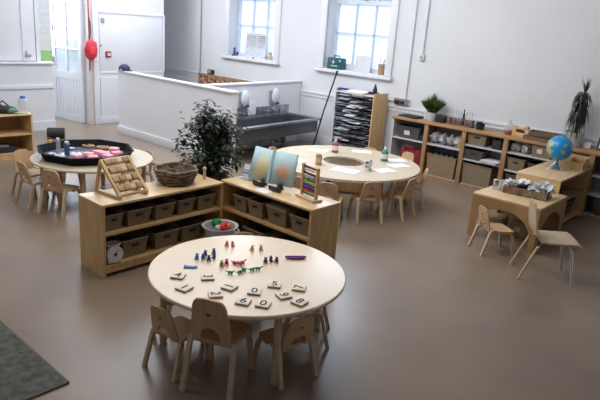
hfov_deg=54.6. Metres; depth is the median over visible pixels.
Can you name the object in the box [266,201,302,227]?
wicker basket
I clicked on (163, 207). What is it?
wicker basket
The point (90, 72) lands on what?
trim
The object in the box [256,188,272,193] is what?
paper sheet
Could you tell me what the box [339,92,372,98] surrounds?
paper stack
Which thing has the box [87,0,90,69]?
strap
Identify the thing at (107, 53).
button
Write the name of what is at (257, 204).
wicker basket
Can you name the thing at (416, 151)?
bag
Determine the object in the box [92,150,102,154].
foam block
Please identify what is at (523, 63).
wall
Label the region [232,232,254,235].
child chair
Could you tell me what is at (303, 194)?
abacus
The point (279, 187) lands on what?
book stand
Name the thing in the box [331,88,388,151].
rack
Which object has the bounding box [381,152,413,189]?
child chair
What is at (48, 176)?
child chair
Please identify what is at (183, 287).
tile
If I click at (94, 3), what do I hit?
trim
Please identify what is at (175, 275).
tile
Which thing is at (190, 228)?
wicker basket
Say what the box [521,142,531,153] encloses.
plastic bag
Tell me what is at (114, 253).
kitchen scale
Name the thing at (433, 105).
grass plant
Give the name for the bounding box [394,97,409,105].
double socket
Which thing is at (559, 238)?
chair
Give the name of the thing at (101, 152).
foam block
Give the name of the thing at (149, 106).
wall partition
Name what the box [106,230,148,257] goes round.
wicker basket
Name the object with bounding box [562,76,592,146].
spider plant
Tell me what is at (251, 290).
tile
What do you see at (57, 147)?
tray
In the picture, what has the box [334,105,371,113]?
paper stack
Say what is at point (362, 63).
card
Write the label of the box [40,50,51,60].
lawn
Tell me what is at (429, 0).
cable conduit
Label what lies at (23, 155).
child chair
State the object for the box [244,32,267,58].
notice sheet
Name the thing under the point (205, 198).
wicker basket
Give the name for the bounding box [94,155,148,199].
wooden rack
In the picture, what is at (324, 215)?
shelf unit
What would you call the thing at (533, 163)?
storage basket
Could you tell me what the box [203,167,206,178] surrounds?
wooden peg
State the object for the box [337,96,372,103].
paper stack
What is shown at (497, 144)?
box
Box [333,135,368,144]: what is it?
paper stack
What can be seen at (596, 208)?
storage basket
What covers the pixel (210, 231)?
tub
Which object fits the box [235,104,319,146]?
sink
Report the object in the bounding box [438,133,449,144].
plastic bag
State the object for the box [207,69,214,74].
camera
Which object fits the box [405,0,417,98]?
cable conduit
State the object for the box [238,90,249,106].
soap dispenser
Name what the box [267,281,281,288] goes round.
tile
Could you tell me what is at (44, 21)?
wall
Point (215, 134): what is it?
leafy plant
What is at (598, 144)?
framed picture
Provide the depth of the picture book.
4.91 m
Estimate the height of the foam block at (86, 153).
0.044 m
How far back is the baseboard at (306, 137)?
9.78 m
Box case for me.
[327,55,345,69]
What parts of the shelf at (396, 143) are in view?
panel, shelf, post, shelf, post, shelf, shelf, post, shelf, post, shelf, shelf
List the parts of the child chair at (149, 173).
seat, backrest, leg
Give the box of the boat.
[285,255,305,258]
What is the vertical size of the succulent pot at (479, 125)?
0.110 m
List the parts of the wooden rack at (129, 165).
foot rail, rail, rail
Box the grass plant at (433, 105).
[420,93,446,120]
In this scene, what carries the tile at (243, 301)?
on the round table at (324, 278)
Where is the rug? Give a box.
[0,320,68,399]
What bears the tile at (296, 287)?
on the round table at (324, 278)
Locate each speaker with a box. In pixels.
[47,128,64,138]
[436,114,447,122]
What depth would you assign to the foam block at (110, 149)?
6.20 m
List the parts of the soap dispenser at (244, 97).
plate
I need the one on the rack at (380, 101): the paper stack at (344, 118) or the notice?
the paper stack at (344, 118)
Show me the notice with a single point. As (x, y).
(252, 105)
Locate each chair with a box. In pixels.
[10,149,54,198]
[15,161,59,209]
[37,169,80,217]
[57,172,80,187]
[118,151,153,184]
[142,305,208,381]
[154,301,203,343]
[179,297,253,399]
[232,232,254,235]
[253,315,318,390]
[284,305,329,348]
[293,176,300,188]
[318,182,342,227]
[347,182,382,223]
[353,147,376,165]
[375,178,416,221]
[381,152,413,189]
[394,168,427,209]
[467,205,514,255]
[509,198,582,285]
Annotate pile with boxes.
[341,89,368,93]
[480,158,499,165]
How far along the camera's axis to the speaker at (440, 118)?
7.91 m
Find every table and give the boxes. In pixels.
[30,148,152,204]
[148,235,345,386]
[276,145,419,216]
[467,182,567,253]
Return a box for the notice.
[247,101,255,114]
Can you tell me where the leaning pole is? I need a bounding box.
[313,71,337,144]
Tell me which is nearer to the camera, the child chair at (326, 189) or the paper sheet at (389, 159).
the child chair at (326, 189)
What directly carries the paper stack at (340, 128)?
on the rack at (380, 101)
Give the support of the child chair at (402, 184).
on the floor
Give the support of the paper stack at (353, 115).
on the rack at (380, 101)
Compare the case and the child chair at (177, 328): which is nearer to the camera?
the child chair at (177, 328)
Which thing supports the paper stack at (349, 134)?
on the rack at (380, 101)
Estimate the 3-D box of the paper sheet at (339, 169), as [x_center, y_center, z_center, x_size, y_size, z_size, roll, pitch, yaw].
[0.490,-0.319,6.253,0.300,0.002,0.200,12,18,25]
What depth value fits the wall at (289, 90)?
9.19 m
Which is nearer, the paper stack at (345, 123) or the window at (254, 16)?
the paper stack at (345, 123)
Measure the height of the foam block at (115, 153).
0.044 m
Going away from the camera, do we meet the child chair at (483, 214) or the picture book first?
the picture book
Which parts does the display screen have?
patterned panel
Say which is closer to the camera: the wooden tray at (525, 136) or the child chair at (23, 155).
the child chair at (23, 155)
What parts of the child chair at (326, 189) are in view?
backrest, seat, leg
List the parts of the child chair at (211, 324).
leg, leg, backrest, seat, leg, leg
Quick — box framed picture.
[596,137,599,149]
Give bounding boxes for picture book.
[248,146,298,187]
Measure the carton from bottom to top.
0.100 m
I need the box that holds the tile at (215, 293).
[208,290,222,297]
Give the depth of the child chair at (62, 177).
6.36 m
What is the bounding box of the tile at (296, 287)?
[292,283,306,291]
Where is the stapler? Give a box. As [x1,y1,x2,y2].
[368,84,378,94]
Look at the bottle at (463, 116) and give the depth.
7.74 m
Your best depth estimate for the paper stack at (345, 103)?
8.59 m
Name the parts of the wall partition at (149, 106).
baseboard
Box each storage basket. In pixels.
[398,124,423,140]
[426,151,457,179]
[461,161,498,187]
[464,147,490,160]
[468,132,492,146]
[505,172,516,179]
[507,155,532,170]
[527,160,543,167]
[531,144,551,159]
[593,197,599,216]
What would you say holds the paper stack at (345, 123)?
on the rack at (380, 101)
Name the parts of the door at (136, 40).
frame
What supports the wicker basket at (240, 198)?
on the shelf unit at (324, 215)
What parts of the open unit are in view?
panel, panel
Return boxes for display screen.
[198,73,252,83]
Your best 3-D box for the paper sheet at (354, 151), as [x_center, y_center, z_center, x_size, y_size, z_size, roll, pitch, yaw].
[0.772,-0.606,7.277,0.240,0.002,0.170,5,17,1]
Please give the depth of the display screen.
10.97 m
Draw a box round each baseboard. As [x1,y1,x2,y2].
[101,115,118,123]
[297,133,388,151]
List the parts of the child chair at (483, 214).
leg, backrest, leg, seat, leg, leg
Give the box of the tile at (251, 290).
[247,287,261,295]
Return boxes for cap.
[118,64,131,70]
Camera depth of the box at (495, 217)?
5.99 m
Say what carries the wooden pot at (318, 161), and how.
on the table at (347, 182)
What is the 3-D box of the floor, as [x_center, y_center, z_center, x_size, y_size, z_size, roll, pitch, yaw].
[-1.821,0.350,5.162,12.580,0.100,10.550,18,22,39]
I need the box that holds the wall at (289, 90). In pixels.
[203,80,301,150]
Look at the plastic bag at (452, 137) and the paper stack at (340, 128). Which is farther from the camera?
the paper stack at (340, 128)
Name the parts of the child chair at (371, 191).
leg, leg, seat, leg, backrest, leg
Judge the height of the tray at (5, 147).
0.090 m
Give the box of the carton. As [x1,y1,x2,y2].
[492,179,501,189]
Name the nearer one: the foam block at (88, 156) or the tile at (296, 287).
the tile at (296, 287)
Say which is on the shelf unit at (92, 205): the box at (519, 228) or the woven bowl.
the woven bowl
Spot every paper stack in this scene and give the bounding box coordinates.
[330,140,367,148]
[332,125,369,134]
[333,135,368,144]
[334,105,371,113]
[334,120,369,129]
[334,131,368,138]
[335,101,371,108]
[335,111,370,119]
[335,115,370,124]
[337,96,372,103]
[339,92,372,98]
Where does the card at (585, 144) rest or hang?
on the shelf at (396, 143)
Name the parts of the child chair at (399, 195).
leg, seat, leg, backrest, leg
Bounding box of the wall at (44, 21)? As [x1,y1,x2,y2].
[38,0,51,50]
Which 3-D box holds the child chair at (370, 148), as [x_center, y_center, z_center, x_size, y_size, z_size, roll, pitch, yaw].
[0.839,-0.436,7.492,0.294,0.453,0.344,11,18,23]
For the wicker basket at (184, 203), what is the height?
0.132 m
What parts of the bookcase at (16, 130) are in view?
panel, shelf, shelf, panel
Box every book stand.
[252,179,267,186]
[268,183,283,191]
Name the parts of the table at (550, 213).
arched panel, panel, arched panel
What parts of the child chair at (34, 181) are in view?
leg, backrest, seat, leg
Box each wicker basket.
[105,207,123,231]
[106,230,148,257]
[112,201,152,226]
[138,222,179,248]
[141,196,175,219]
[164,193,195,214]
[168,217,202,241]
[183,189,215,210]
[232,190,259,212]
[242,222,282,236]
[247,195,276,218]
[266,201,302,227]
[271,233,306,244]
[289,210,309,236]
[564,197,576,214]
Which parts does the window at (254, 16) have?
sill, sash, frosted pane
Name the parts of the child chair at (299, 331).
leg, leg, seat, backrest, leg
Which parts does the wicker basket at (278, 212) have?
lid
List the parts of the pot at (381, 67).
pot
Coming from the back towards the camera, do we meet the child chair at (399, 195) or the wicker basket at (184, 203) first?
the child chair at (399, 195)
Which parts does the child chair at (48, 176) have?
leg, backrest, leg, seat, leg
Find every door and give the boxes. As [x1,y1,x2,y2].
[0,0,35,60]
[50,0,84,122]
[98,10,164,115]
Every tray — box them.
[0,143,16,152]
[37,139,133,165]
[523,134,549,142]
[528,129,564,138]
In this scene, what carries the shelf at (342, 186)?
attached to the table at (347, 182)
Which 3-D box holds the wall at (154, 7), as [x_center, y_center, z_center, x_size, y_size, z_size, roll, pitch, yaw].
[-5.801,-2.653,8.052,1.400,3.400,10.050,18,22,39]
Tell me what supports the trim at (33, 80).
attached to the wall at (154, 7)
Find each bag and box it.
[0,100,17,113]
[84,18,97,59]
[400,145,420,165]
[429,131,440,142]
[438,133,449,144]
[446,134,455,145]
[453,136,460,147]
[511,141,523,151]
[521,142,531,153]
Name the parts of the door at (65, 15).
glass, boarded panel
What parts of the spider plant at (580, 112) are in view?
pot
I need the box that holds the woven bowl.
[152,157,197,185]
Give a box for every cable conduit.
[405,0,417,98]
[422,0,429,53]
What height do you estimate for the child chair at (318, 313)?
0.407 m
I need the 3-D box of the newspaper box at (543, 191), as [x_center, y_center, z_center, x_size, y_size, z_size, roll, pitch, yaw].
[2.265,-0.135,5.781,0.514,0.170,0.315,16,20,33]
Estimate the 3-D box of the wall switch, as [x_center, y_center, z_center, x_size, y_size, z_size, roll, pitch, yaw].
[1.717,-2.010,8.186,0.085,0.085,0.047,18,22,39]
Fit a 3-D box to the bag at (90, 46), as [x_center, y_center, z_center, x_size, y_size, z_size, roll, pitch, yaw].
[-3.438,-2.638,9.535,0.154,0.680,0.217,10,18,18]
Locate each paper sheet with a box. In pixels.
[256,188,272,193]
[307,148,328,152]
[329,166,360,174]
[352,150,371,153]
[371,168,396,172]
[386,163,410,167]
[388,158,407,161]
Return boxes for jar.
[267,52,271,59]
[503,129,511,134]
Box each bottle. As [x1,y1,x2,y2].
[64,141,69,154]
[331,138,338,152]
[381,146,388,161]
[461,110,465,124]
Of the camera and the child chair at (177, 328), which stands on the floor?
the child chair at (177, 328)
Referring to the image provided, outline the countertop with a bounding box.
[392,115,599,155]
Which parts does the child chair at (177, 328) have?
leg, backrest, seat, leg, leg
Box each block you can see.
[70,153,82,157]
[82,151,94,156]
[87,155,98,157]
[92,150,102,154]
[100,151,109,156]
[102,153,113,157]
[108,147,119,151]
[111,151,121,155]
[184,265,197,267]
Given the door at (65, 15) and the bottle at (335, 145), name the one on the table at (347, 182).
the bottle at (335, 145)
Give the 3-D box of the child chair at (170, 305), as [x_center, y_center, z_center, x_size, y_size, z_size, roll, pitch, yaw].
[-0.718,0.611,3.614,0.344,0.458,0.255,6,17,7]
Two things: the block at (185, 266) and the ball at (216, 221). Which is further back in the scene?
the ball at (216, 221)
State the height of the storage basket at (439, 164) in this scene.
0.325 m
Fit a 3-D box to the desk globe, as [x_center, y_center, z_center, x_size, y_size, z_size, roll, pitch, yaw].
[2.862,-0.533,6.425,0.275,0.386,0.281,18,22,39]
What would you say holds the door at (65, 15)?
in the wall at (154, 7)
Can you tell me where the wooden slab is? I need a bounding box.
[559,188,568,195]
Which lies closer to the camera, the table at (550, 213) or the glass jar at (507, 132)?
the table at (550, 213)
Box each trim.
[0,61,55,130]
[33,0,40,60]
[83,0,94,124]
[91,0,100,123]
[100,71,163,77]
[164,66,598,146]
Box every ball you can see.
[211,218,221,227]
[219,222,227,230]
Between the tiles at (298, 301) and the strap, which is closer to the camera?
the tiles at (298, 301)
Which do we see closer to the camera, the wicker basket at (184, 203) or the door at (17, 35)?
the wicker basket at (184, 203)
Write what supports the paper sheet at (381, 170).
on the table at (347, 182)
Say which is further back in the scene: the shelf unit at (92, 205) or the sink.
the sink
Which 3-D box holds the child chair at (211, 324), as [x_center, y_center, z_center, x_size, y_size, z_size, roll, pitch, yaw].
[-0.429,0.722,3.126,0.297,0.570,0.362,9,17,15]
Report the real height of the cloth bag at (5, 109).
0.165 m
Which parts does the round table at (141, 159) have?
leg, leg, leg, leg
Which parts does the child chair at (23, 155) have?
leg, backrest, seat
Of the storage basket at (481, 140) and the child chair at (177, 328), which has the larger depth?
the storage basket at (481, 140)
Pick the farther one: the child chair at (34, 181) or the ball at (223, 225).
the child chair at (34, 181)
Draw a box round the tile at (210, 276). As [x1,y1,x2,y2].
[201,273,214,280]
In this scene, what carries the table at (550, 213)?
on the floor
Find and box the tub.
[200,219,239,237]
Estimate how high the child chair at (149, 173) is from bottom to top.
0.453 m
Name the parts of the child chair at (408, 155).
backrest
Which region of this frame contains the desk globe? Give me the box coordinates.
[545,135,572,170]
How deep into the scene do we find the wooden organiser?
6.55 m
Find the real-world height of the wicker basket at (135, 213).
0.132 m
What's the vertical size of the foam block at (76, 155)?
0.044 m
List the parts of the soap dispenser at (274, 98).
plate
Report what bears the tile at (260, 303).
on the round table at (324, 278)
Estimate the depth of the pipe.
11.25 m
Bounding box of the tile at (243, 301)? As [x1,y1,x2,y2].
[234,296,251,305]
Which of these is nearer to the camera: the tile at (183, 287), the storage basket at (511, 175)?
the tile at (183, 287)
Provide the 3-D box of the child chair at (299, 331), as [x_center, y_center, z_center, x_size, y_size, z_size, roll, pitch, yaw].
[-0.081,0.785,3.283,0.271,0.407,0.308,-9,21,-37]
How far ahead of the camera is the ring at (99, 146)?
6.30 m
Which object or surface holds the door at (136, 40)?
in the wall at (154, 7)
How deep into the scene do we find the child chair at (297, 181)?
5.86 m
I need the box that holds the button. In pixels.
[105,51,110,56]
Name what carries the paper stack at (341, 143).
on the rack at (380, 101)
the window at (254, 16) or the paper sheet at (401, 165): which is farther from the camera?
the window at (254, 16)
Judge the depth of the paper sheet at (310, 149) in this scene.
7.16 m
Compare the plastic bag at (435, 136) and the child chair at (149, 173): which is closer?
the child chair at (149, 173)
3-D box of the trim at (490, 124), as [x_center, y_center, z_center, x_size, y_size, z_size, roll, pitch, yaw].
[1.578,-1.310,8.487,12.100,0.090,0.030,18,22,39]
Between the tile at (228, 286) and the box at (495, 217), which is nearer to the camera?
the tile at (228, 286)
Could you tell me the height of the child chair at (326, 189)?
0.453 m
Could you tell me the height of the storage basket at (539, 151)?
0.157 m
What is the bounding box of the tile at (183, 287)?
[175,283,193,292]
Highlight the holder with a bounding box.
[243,164,255,180]
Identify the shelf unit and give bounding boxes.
[78,174,223,278]
[221,175,340,259]
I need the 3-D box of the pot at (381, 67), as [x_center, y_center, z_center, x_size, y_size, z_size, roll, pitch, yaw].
[1.232,-1.997,8.736,0.121,0.239,0.121,18,22,39]
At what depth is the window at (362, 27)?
9.05 m
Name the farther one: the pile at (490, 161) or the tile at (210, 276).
the pile at (490, 161)
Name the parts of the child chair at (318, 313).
leg, seat, leg, leg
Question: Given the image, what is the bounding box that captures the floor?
[0,117,599,399]
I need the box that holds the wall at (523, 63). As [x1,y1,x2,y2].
[164,0,599,150]
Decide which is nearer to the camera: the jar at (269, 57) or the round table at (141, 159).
the round table at (141, 159)
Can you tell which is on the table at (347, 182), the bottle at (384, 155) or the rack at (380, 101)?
the bottle at (384, 155)
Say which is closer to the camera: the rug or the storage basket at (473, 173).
the rug
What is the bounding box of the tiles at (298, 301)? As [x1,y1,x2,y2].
[275,291,308,306]
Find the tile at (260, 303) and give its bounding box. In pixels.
[254,299,271,308]
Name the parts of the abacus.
post, post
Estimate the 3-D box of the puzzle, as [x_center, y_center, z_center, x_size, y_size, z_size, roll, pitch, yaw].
[2.768,-0.861,7.258,0.080,0.140,0.230,-11,23,-42]
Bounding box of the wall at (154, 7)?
[33,0,163,123]
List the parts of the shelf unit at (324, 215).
panel, shelf, panel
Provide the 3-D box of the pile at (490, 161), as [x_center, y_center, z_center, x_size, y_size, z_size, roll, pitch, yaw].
[2.482,-0.496,7.508,0.251,0.032,0.257,18,22,39]
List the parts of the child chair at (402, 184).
leg, seat, leg, backrest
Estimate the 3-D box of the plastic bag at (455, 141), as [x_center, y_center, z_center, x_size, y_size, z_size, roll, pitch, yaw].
[2.151,-0.789,7.817,0.139,0.171,0.196,18,22,39]
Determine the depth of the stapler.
8.48 m
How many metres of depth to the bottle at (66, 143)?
5.91 m
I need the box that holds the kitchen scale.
[106,240,123,263]
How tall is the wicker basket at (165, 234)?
0.147 m
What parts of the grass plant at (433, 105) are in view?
pot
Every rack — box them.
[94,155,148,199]
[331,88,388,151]
[449,117,474,127]
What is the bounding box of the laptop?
[398,114,423,118]
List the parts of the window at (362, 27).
sill, sash, frosted pane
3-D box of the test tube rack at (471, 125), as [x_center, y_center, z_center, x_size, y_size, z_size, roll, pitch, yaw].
[2.168,-1.087,7.770,0.340,0.190,0.060,18,22,39]
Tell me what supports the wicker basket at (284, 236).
on the shelf unit at (324, 215)
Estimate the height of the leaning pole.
1.277 m
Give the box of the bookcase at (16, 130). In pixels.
[0,109,33,160]
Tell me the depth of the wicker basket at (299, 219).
4.57 m
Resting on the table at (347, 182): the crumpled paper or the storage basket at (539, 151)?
the crumpled paper
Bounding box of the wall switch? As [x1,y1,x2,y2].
[418,54,424,60]
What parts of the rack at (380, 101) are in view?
panel, panel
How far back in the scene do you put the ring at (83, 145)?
6.32 m
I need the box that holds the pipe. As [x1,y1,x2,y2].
[199,0,201,72]
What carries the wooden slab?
on the open unit
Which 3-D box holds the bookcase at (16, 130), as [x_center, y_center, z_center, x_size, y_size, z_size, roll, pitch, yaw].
[-4.017,-0.769,7.160,0.366,0.572,1.306,18,22,39]
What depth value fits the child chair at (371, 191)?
5.92 m
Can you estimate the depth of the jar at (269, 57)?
10.23 m
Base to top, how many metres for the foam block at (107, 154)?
0.044 m
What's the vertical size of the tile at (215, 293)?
0.012 m
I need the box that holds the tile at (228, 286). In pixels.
[220,282,238,291]
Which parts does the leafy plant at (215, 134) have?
pot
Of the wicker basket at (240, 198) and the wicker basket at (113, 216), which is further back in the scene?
the wicker basket at (240, 198)
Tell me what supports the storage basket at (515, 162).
on the shelf at (396, 143)
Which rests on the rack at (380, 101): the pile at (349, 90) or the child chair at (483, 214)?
the pile at (349, 90)
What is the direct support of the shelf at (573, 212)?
attached to the open unit
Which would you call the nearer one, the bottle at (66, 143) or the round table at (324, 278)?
the round table at (324, 278)
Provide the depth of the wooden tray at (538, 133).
7.04 m
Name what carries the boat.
on the round table at (324, 278)
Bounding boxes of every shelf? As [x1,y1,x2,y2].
[337,182,364,192]
[389,115,599,220]
[560,185,584,199]
[562,209,579,222]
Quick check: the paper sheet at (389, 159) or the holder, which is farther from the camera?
the paper sheet at (389, 159)
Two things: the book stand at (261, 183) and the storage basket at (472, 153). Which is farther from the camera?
the storage basket at (472, 153)
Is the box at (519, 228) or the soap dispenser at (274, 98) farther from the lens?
the soap dispenser at (274, 98)
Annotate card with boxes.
[345,55,371,72]
[582,141,590,148]
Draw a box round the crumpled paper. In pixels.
[364,160,373,169]
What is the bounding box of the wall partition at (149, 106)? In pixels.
[116,70,239,165]
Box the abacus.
[295,163,322,202]
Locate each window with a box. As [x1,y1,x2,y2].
[221,0,281,64]
[314,0,399,80]
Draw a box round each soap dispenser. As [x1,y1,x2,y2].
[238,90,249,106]
[269,88,279,103]
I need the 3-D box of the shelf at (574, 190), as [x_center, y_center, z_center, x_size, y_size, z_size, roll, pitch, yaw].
[2.803,-0.079,6.498,0.438,0.020,0.960,18,22,39]
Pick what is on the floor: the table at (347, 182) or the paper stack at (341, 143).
the table at (347, 182)
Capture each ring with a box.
[82,144,94,147]
[96,145,108,148]
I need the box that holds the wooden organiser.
[558,154,589,170]
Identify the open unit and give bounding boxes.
[508,160,590,230]
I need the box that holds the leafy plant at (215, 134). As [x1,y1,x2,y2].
[171,99,248,180]
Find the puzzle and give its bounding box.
[511,125,530,136]
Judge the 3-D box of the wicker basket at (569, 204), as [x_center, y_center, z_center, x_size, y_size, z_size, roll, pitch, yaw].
[2.933,0.051,6.657,0.316,0.177,0.356,18,22,39]
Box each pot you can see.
[315,154,321,164]
[378,59,384,74]
[476,121,484,129]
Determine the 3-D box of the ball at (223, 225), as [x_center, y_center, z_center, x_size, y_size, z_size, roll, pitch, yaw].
[-0.636,0.219,4.822,0.090,0.079,0.076,18,22,39]
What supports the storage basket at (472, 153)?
on the shelf at (396, 143)
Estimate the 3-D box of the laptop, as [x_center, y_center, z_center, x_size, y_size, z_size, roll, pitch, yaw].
[1.578,-1.188,8.247,0.210,0.023,0.300,-11,22,-41]
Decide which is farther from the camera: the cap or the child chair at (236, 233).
the cap
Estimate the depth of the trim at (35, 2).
8.96 m
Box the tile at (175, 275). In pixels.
[170,272,185,279]
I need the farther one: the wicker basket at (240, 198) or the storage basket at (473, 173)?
the storage basket at (473, 173)
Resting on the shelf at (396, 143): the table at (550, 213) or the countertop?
the countertop
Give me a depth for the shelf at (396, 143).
7.65 m
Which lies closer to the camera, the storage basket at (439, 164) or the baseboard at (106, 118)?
the storage basket at (439, 164)
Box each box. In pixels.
[489,212,508,233]
[492,138,503,149]
[501,177,555,201]
[509,217,527,237]
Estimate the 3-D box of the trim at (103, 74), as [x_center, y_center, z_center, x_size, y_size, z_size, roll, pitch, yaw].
[-2.991,-2.254,10.405,0.025,0.110,1.320,18,22,39]
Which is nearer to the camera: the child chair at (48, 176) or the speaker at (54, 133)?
the child chair at (48, 176)
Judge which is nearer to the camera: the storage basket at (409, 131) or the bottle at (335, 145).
the bottle at (335, 145)
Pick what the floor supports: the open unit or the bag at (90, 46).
the open unit
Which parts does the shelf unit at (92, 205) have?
panel, shelf, shelf, panel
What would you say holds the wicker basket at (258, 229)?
on the shelf unit at (324, 215)
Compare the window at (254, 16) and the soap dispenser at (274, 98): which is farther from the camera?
the window at (254, 16)
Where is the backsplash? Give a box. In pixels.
[236,104,288,117]
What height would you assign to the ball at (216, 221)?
0.091 m

